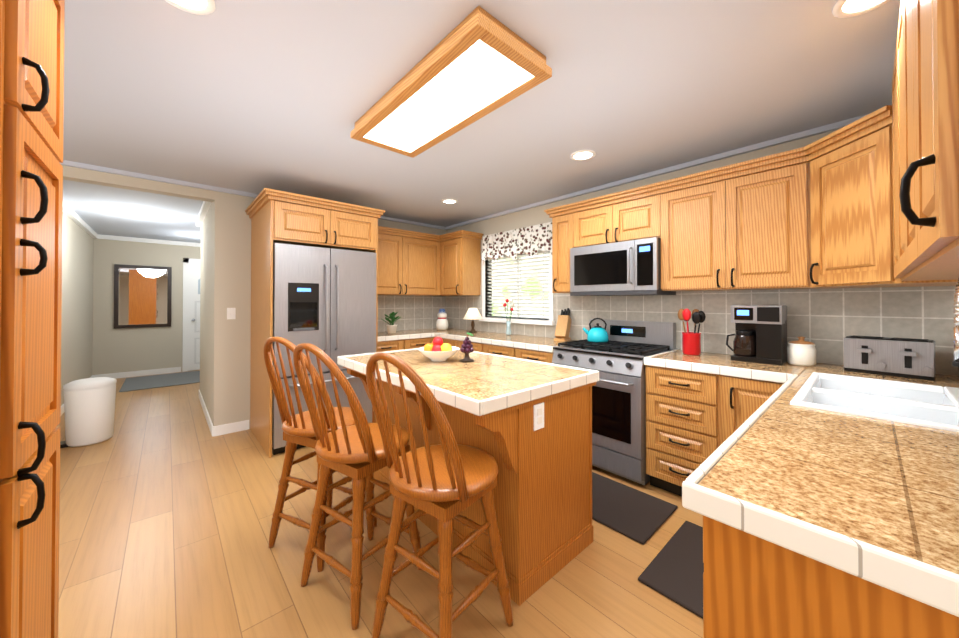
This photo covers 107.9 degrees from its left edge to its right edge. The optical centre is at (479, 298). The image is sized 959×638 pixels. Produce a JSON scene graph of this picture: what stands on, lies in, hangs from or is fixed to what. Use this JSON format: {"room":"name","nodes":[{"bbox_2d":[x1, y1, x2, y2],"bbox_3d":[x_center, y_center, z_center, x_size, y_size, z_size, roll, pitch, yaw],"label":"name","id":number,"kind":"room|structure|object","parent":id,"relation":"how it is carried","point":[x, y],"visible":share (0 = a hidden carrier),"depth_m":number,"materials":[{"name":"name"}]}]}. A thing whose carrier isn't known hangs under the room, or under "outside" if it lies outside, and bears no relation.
{"room":"kitchen","nodes":[
{"label":"kitchen","id":0,"kind":"room"},
{"bbox_2d":[61,165,444,428],"bbox_3d":[-2.890,0.124,3.191,6.270,2.420,0.128,0,-1,-42],"label":"wall","id":1,"kind":"structure","parent":0,"point":[95,341],"depth_m":4.47,"materials":[{"name":"beige paint"}]},
{"bbox_2d":[60,201,98,415],"bbox_3d":[-4.924,0.132,4.171,0.050,2.420,4.312,0,-1,-42],"label":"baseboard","id":2,"kind":"structure","parent":1,"relation":"attached to","point":[69,212],"depth_m":4.56,"materials":[{"name":"white wood"}]},
{"bbox_2d":[114,264,171,328],"bbox_3d":[-5.922,-0.036,6.153,0.730,1.090,0.030,0,-1,-42],"label":"mirror","id":3,"kind":"object","parent":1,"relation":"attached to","point":[142,296],"visible":0.98,"depth_m":6.14,"materials":[{"name":"black mirror"}]},
{"bbox_2d":[97,234,194,378],"bbox_3d":[-5.469,0.152,6.545,2.290,2.420,0.050,0,-1,-42],"label":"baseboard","id":4,"kind":"structure","parent":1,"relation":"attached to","point":[108,237],"depth_m":6.14,"materials":[{"name":"white wood"}]},
{"bbox_2d":[182,258,200,371],"bbox_3d":[-5.138,0.304,6.811,1.000,2.120,0.092,0,-1,-42],"label":"door","id":5,"kind":"structure","parent":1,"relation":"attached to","point":[191,315],"depth_m":6.59,"materials":[{"name":"white wood"}]},
{"bbox_2d":[195,201,214,435],"bbox_3d":[-3.246,0.131,4.098,0.050,2.420,1.962,0,-1,-42],"label":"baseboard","id":6,"kind":"structure","parent":1,"relation":"attached to","point":[205,206],"depth_m":4.04,"materials":[{"name":"white wood"}]},
{"bbox_2d":[227,308,235,318],"bbox_3d":[-2.475,0.148,3.478,0.070,0.115,0.014,0,-1,-42],"label":"switch plate","id":7,"kind":"object","parent":1,"relation":"attached to","point":[231,313],"visible":1,"depth_m":3.48,"materials":[{"name":"white plastic"}]},
{"bbox_2d":[215,420,248,435],"bbox_3d":[-2.465,1.288,3.480,0.280,0.095,0.012,0,-1,-42],"label":"baseboard","id":8,"kind":"structure","parent":1,"relation":"attached to","point":[242,425],"depth_m":3.47,"materials":[{"name":"white wood"}]},
{"bbox_2d":[59,160,444,229],"bbox_3d":[-2.852,-1.069,3.137,6.240,0.035,0.035,0,-1,-42],"label":"trim","id":9,"kind":"structure","parent":1,"relation":"attached to","point":[66,163],"depth_m":3.18,"materials":[{"name":"grey paint"}]},
{"bbox_2d":[253,192,380,255],"bbox_3d":[-1.692,-0.676,3.578,0.921,0.365,0.919,0,-1,-42],"label":"upper cabinet","id":10,"kind":"object","parent":1,"relation":"attached to","point":[282,219],"depth_m":3.19,"materials":[{"name":"brown wood"}]},
{"bbox_2d":[373,228,440,295],"bbox_3d":[-1.065,-0.431,4.490,1.190,0.770,0.396,0,-1,-42],"label":"upper cabinet","id":11,"kind":"object","parent":1,"relation":"attached to","point":[406,262],"depth_m":4.43,"materials":[{"name":"brown wood"}]},
{"bbox_2d":[57,370,702,637],"bbox_3d":[-1.513,1.371,1.654,6.520,0.100,12.840,0,-1,-42],"label":"floor","id":12,"kind":"structure","parent":0,"point":[167,502],"depth_m":1.76,"materials":[{"name":"laminate"}]},
{"bbox_2d":[0,0,64,637],"bbox_3d":[-1.406,0.163,0.752,0.661,2.300,0.500,0,-1,-42],"label":"pantry","id":13,"kind":"object","parent":12,"relation":"on","point":[31,106],"visible":1,"depth_m":0.86,"materials":[{"name":"brown wood"}]},
{"bbox_2d":[60,377,116,447],"bbox_3d":[-3.650,1.044,3.259,0.358,0.580,0.336,0,-1,-42],"label":"trash can","id":14,"kind":"object","parent":12,"relation":"on","point":[89,406],"visible":0.98,"depth_m":3.16,"materials":[{"name":"white plastic"}]},
{"bbox_2d":[119,371,199,391],"bbox_3d":[-5.045,1.351,5.942,1.450,0.012,1.200,0,-1,-42],"label":"rug","id":15,"kind":"object","parent":12,"relation":"on","point":[154,381],"visible":0.56,"depth_m":5.65,"materials":[{"name":"grey fabric"}]},
{"bbox_2d":[263,337,376,571],"bbox_3d":[-0.877,0.756,1.934,0.560,1.139,0.513,0,-1,-42],"label":"stool","id":16,"kind":"object","parent":12,"relation":"on","point":[298,428],"visible":0.56,"depth_m":1.81,"materials":[{"name":"brown wood"}]},
{"bbox_2d":[272,243,375,454],"bbox_3d":[-1.663,0.436,3.536,0.904,1.800,0.967,0,-1,-42],"label":"fridge","id":17,"kind":"object","parent":12,"relation":"on","point":[324,299],"visible":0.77,"depth_m":3.17,"materials":[{"name":"grey metal"}]},
{"bbox_2d":[293,343,422,629],"bbox_3d":[-0.574,0.753,1.642,0.546,1.139,0.481,0,-1,-42],"label":"stool","id":18,"kind":"object","parent":12,"relation":"on","point":[355,454],"visible":0.92,"depth_m":1.50,"materials":[{"name":"brown wood"}]},
{"bbox_2d":[376,336,432,351],"bbox_3d":[-1.076,0.905,4.267,0.890,0.875,0.676,0,-1,-42],"label":"base cabinet","id":19,"kind":"object","parent":12,"relation":"on","point":[402,342],"depth_m":4.05,"materials":[{"name":"brown wood"}]},
{"bbox_2d":[376,328,469,339],"bbox_3d":[-0.864,0.449,4.499,1.506,0.039,0.626,0,-1,-42],"label":"countertop","id":20,"kind":"structure","parent":19,"relation":"on","point":[419,332],"depth_m":4.28,"materials":[{"name":"beige tile"}]},
{"bbox_2d":[382,312,400,332],"bbox_3d":[-1.096,0.294,4.333,0.235,0.266,0.234,0,-1,-42],"label":"plant pot","id":21,"kind":"object","parent":20,"relation":"on","point":[391,327],"visible":1,"depth_m":4.29,"materials":[{"name":"beige"}]},
{"bbox_2d":[436,309,447,329],"bbox_3d":[-0.514,0.283,4.803,0.173,0.295,0.176,0,-1,-42],"label":"snowman figurine","id":22,"kind":"object","parent":20,"relation":"on","point":[442,322],"visible":1,"depth_m":4.75,"materials":[{"name":"beige ceramic"}]},
{"bbox_2d":[366,353,512,637],"bbox_3d":[-0.168,0.751,1.361,0.537,1.139,0.461,0,-1,-42],"label":"stool","id":23,"kind":"object","parent":12,"relation":"on","point":[447,482],"visible":1,"depth_m":1.26,"materials":[{"name":"brown wood"}]},
{"bbox_2d":[433,336,484,352],"bbox_3d":[-0.032,0.904,4.185,0.675,0.875,0.977,0,-1,-42],"label":"base cabinet","id":24,"kind":"object","parent":12,"relation":"on","point":[478,345],"depth_m":3.97,"materials":[{"name":"brown wood"}]},
{"bbox_2d":[341,364,598,605],"bbox_3d":[-0.152,0.889,2.193,0.861,0.872,1.462,0,-1,-42],"label":"kitchen island","id":25,"kind":"object","parent":12,"relation":"on","point":[526,424],"depth_m":1.67,"materials":[{"name":"brown wood"}]},
{"bbox_2d":[341,348,596,411],"bbox_3d":[-0.160,0.433,2.191,0.860,0.057,1.480,0,-1,-42],"label":"island countertop","id":26,"kind":"structure","parent":25,"relation":"on","point":[488,381],"depth_m":1.85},
{"bbox_2d":[418,337,459,361],"bbox_3d":[-0.270,0.332,2.314,0.280,0.156,0.280,0,-1,-42],"label":"fruit bowl","id":27,"kind":"object","parent":26,"relation":"on","point":[437,350],"visible":1,"depth_m":2.24,"materials":[{"name":"white ceramic"}]},
{"bbox_2d":[460,332,473,361],"bbox_3d":[-0.079,0.314,2.281,0.100,0.191,0.108,0,-1,-42],"label":"decor","id":28,"kind":"object","parent":26,"relation":"on","point":[466,348],"visible":1,"depth_m":2.26,"materials":[{"name":"purple"}]},
{"bbox_2d":[485,340,553,363],"bbox_3d":[0.547,0.899,3.575,0.628,0.875,0.977,0,-1,-42],"label":"base cabinet","id":29,"kind":"object","parent":12,"relation":"on","point":[511,350],"depth_m":3.29,"materials":[{"name":"brown wood"}]},
{"bbox_2d":[433,332,575,347],"bbox_3d":[0.275,0.446,3.889,0.625,0.055,1.802,0,-1,-42],"label":"countertop","id":30,"kind":"structure","parent":29,"relation":"on","point":[493,337],"depth_m":3.70,"materials":[{"name":"beige tile"}]},
{"bbox_2d":[463,308,481,332],"bbox_3d":[-0.083,0.273,4.427,0.246,0.310,0.250,0,-1,-42],"label":"lamp","id":31,"kind":"object","parent":30,"relation":"on","point":[472,313],"visible":1,"depth_m":4.37,"materials":[{"name":"brown"}]},
{"bbox_2d":[503,299,514,334],"bbox_3d":[0.348,0.214,4.087,0.127,0.422,0.187,0,-1,-42],"label":"flower vase","id":32,"kind":"object","parent":30,"relation":"on","point":[508,329],"visible":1,"depth_m":4.07,"materials":[{"name":"clear glass"}]},
{"bbox_2d":[554,308,571,340],"bbox_3d":[0.849,0.259,3.540,0.110,0.324,0.225,0,-1,33],"label":"knife block","id":33,"kind":"object","parent":30,"relation":"on","point":[563,325],"visible":0.98,"depth_m":3.51,"materials":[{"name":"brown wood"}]},
{"bbox_2d":[552,319,675,484],"bbox_3d":[1.090,0.764,2.893,0.734,1.135,0.752,0,-1,-42],"label":"range","id":34,"kind":"object","parent":12,"relation":"on","point":[616,360],"visible":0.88,"depth_m":2.60,"materials":[{"name":"grey metal"}]},
{"bbox_2d":[583,318,608,341],"bbox_3d":[1.048,0.275,3.122,0.183,0.212,0.208,0,-1,-42],"label":"kettle","id":35,"kind":"object","parent":34,"relation":"on","point":[597,333],"visible":1,"depth_m":3.06,"materials":[{"name":"teal metal"}]},
{"bbox_2d":[592,472,677,544],"bbox_3d":[0.747,1.319,2.393,0.510,0.016,0.960,0,-1,-42],"label":"area rug","id":36,"kind":"object","parent":12,"relation":"on","point":[638,516],"visible":0.6,"depth_m":2.17,"materials":[{"name":"black"}]},
{"bbox_2d":[638,521,703,618],"bbox_3d":[1.125,1.313,1.687,0.650,0.016,0.435,0,-1,-42],"label":"area rug","id":37,"kind":"object","parent":12,"relation":"on","point":[673,570],"visible":0.52,"depth_m":1.67,"materials":[{"name":"black rubber"}]},
{"bbox_2d":[644,364,712,507],"bbox_3d":[1.557,0.890,2.450,0.628,0.875,0.518,0,-1,-42],"label":"base cabinet","id":38,"kind":"object","parent":12,"relation":"on","point":[679,405],"depth_m":2.29,"materials":[{"name":"brown wood"}]},
{"bbox_2d":[644,349,804,379],"bbox_3d":[1.647,0.433,2.345,0.645,0.055,0.797,0,-1,-42],"label":"countertop","id":39,"kind":"structure","parent":38,"relation":"on","point":[706,361],"depth_m":2.21,"materials":[{"name":"beige tile"}]},
{"bbox_2d":[678,309,705,354],"bbox_3d":[1.571,0.242,2.584,0.138,0.340,0.174,0,-1,-42],"label":"utensil crock","id":40,"kind":"object","parent":39,"relation":"on","point":[691,343],"visible":1,"depth_m":2.54,"materials":[{"name":"red ceramic"}]},
{"bbox_2d":[726,305,786,364],"bbox_3d":[1.835,0.228,2.319,0.220,0.365,0.292,0,-1,-42],"label":"coffee maker","id":41,"kind":"object","parent":39,"relation":"on","point":[760,333],"visible":1,"depth_m":2.23,"materials":[{"name":"black plastic"}]},
{"bbox_2d":[787,336,816,365],"bbox_3d":[1.992,0.321,2.159,0.136,0.175,0.136,0,-1,-42],"label":"crock","id":42,"kind":"object","parent":39,"relation":"on","point":[801,352],"visible":1,"depth_m":2.11,"materials":[{"name":"beige ceramic"}]},
{"bbox_2d":[713,372,812,447],"bbox_3d":[1.788,0.887,2.157,0.675,0.875,0.373,0,-1,-42],"label":"base cabinet","id":43,"kind":"object","parent":12,"relation":"on","point":[735,395],"depth_m":2.05,"materials":[{"name":"brown wood"}]},
{"bbox_2d":[685,496,958,637],"bbox_3d":[1.017,0.876,0.820,0.925,0.875,0.629,0,-1,-42],"label":"base cabinet","id":44,"kind":"object","parent":12,"relation":"on","point":[760,580],"depth_m":0.62,"materials":[{"name":"brown wood"}]},
{"bbox_2d":[681,363,958,595],"bbox_3d":[1.507,0.424,1.281,2.275,0.055,0.641,0,-1,-42],"label":"countertop","id":45,"kind":"structure","parent":44,"relation":"on","point":[873,489],"depth_m":0.78,"materials":[{"name":"beige tile"}]},
{"bbox_2d":[844,335,935,380],"bbox_3d":[2.213,0.310,1.891,0.210,0.193,0.310,0,-1,-36],"label":"toaster","id":46,"kind":"object","parent":45,"relation":"on","point":[906,357],"visible":1,"depth_m":1.83,"materials":[{"name":"silver metal"}]},
{"bbox_2d":[63,0,900,242],"bbox_3d":[-1.513,-1.149,1.675,6.520,0.100,12.840,0,-1,-42],"label":"ceiling","id":47,"kind":"structure","parent":0,"point":[255,96],"depth_m":1.88,"materials":[{"name":"grey paint"}]},
{"bbox_2d":[165,0,214,14],"bbox_3d":[-1.068,-1.098,1.254,0.188,0.009,0.188,0,-1,21],"label":"recessed light","id":48,"kind":"object","parent":47,"relation":"in","point":[198,7],"depth_m":1.31,"materials":[{"name":"white"}]},
{"bbox_2d":[441,199,457,203],"bbox_3d":[-0.332,-1.076,3.863,0.188,0.009,0.188,0,-1,39],"label":"recessed light","id":49,"kind":"object","parent":47,"relation":"in","point":[447,201],"depth_m":3.86,"materials":[{"name":"white"}]},
{"bbox_2d":[350,6,551,157],"bbox_3d":[-0.238,-1.050,1.878,0.450,0.094,1.200,0,-1,-42],"label":"ceiling light fixture","id":50,"kind":"object","parent":47,"relation":"attached to","point":[476,63],"visible":1,"depth_m":1.67,"materials":[{"name":"brown wood"}]},
{"bbox_2d":[570,150,595,160],"bbox_3d":[0.785,-1.086,2.648,0.188,0.009,0.188,0,-1,21],"label":"recessed light","id":51,"kind":"object","parent":47,"relation":"in","point":[580,155],"depth_m":2.64,"materials":[{"name":"white"}]},
{"bbox_2d":[832,0,889,17],"bbox_3d":[1.418,-1.098,1.268,0.188,0.009,0.188,0,-1,39],"label":"recessed light","id":52,"kind":"object","parent":47,"relation":"in","point":[846,8],"depth_m":1.31,"materials":[{"name":"white"}]},
{"bbox_2d":[445,129,958,404],"bbox_3d":[2.302,0.115,2.199,0.128,2.420,8.540,0,-1,-42],"label":"wall","id":53,"kind":"structure","parent":0,"point":[826,316],"depth_m":2.50,"materials":[{"name":"grey tile"}]},
{"bbox_2d":[437,232,480,295],"bbox_3d":[-0.289,-0.429,4.702,0.388,0.770,0.480,0,-1,-42],"label":"upper cabinet","id":54,"kind":"object","parent":53,"relation":"attached to","point":[459,266],"depth_m":4.57,"materials":[{"name":"brown wood"}]},
{"bbox_2d":[481,222,551,262],"bbox_3d":[0.418,-0.633,4.142,0.081,0.380,1.140,0,-1,-42],"label":"window valance","id":55,"kind":"object","parent":53,"relation":"attached to","point":[531,240],"visible":1,"depth_m":4.08,"materials":[{"name":"fabric"}]},
{"bbox_2d":[479,252,554,325],"bbox_3d":[0.450,-0.158,4.234,0.170,0.900,1.180,0,-1,-42],"label":"window frame","id":56,"kind":"structure","parent":53,"relation":"attached to","point":[551,321],"depth_m":4.24,"materials":[{"name":"white wood"}]},
{"bbox_2d":[487,250,548,319],"bbox_3d":[0.457,-0.157,4.241,0.050,0.797,1.032,0,-1,-42],"label":"window blinds","id":57,"kind":"object","parent":53,"relation":"attached to","point":[540,252],"visible":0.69,"depth_m":4.19,"materials":[{"name":"white plastic"}]},
{"bbox_2d":[549,208,572,293],"bbox_3d":[0.904,-0.440,3.415,0.331,0.770,0.250,0,-1,-42],"label":"upper cabinet","id":58,"kind":"object","parent":53,"relation":"attached to","point":[562,222],"depth_m":3.31,"materials":[{"name":"brown wood"}]},
{"bbox_2d":[573,188,652,247],"bbox_3d":[1.242,-0.645,3.041,0.331,0.365,0.760,0,-1,-42],"label":"upper cabinet","id":59,"kind":"object","parent":53,"relation":"attached to","point":[622,218],"depth_m":2.92,"materials":[{"name":"brown wood"}]},
{"bbox_2d":[570,237,675,295],"bbox_3d":[1.197,-0.243,2.998,0.445,0.430,0.752,0,-1,-42],"label":"microwave","id":60,"kind":"object","parent":59,"relation":"attached to","point":[629,268],"visible":0.98,"depth_m":2.83,"materials":[{"name":"grey metal"}]},
{"bbox_2d":[445,114,867,229],"bbox_3d":[2.247,-1.078,2.160,0.035,0.035,8.300,0,-1,-42],"label":"trim","id":61,"kind":"structure","parent":53,"relation":"attached to","point":[794,137],"depth_m":2.77,"materials":[{"name":"grey paint"}]},
{"bbox_2d":[653,156,824,290],"bbox_3d":[1.771,-0.448,2.413,0.380,0.770,0.880,0,-1,-42],"label":"upper cabinet","id":62,"kind":"object","parent":53,"relation":"attached to","point":[717,231],"depth_m":2.35,"materials":[{"name":"brown wood"}]},
{"bbox_2d":[781,116,958,287],"bbox_3d":[2.128,-0.453,1.828,0.630,0.770,0.713,0,-1,-42],"label":"upper cabinet","id":63,"kind":"object","parent":53,"relation":"attached to","point":[827,183],"depth_m":1.90,"materials":[{"name":"brown wood"}]},
{"bbox_2d":[873,78,958,283],"bbox_3d":[1.850,-0.542,1.362,0.505,0.920,0.390,0,-1,-42],"label":"upper cabinet","id":64,"kind":"object","parent":53,"relation":"attached to","point":[882,117],"depth_m":1.64,"materials":[{"name":"brown wood"}]},
{"bbox_2d":[893,56,958,279],"bbox_3d":[1.579,-0.544,1.086,0.498,0.920,0.341,0,-1,-42],"label":"upper cabinet","id":65,"kind":"object","parent":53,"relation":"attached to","point":[895,277],"depth_m":1.47,"materials":[{"name":"brown wood"}]},
{"bbox_2d":[895,4,958,275],"bbox_3d":[1.294,-0.546,0.831,0.499,0.920,0.341,0,-1,-42],"label":"upper cabinet","id":66,"kind":"object","parent":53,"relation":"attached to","point":[900,43],"depth_m":1.20,"materials":[{"name":"brown wood"}]},
{"bbox_2d":[901,0,958,271],"bbox_3d":[1.026,-0.548,0.590,0.455,0.920,0.341,0,-1,-42],"label":"upper cabinet","id":67,"kind":"object","parent":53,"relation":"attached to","point":[931,26],"depth_m":0.64,"materials":[{"name":"brown wood"}]},
{"bbox_2d":[790,372,958,431],"bbox_3d":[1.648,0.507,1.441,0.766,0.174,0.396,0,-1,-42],"label":"sink","id":68,"kind":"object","parent":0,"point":[942,413],"depth_m":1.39,"materials":[{"name":"white ceramic"}]},
{"bbox_2d":[825,380,932,403],"bbox_3d":[1.924,0.509,1.688,0.025,0.174,0.396,0,-1,-42],"label":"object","id":69,"kind":"structure","parent":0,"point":[883,390],"depth_m":1.67,"materials":[{"name":"white ceramic"}]},
{"bbox_2d":[952,278,958,366],"bbox_3d":[1.776,0.147,1.214,0.209,0.486,0.172,0,-1,-42],"label":"curtain","id":70,"kind":"object","parent":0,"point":[956,294],"depth_m":1.21,"materials":[{"name":"multicoloured fabric"}]},
{"label":"outside","id":71,"kind":"structure","parent":0,"visible":0},
{"bbox_2d":[492,254,548,317],"bbox_3d":[0.892,-0.204,4.632,0.020,2.100,3.040,0,-1,-42],"label":"window","id":72,"kind":"structure","parent":71,"point":[521,290],"depth_m":4.91,"materials":[{"name":"white"}]}
]}

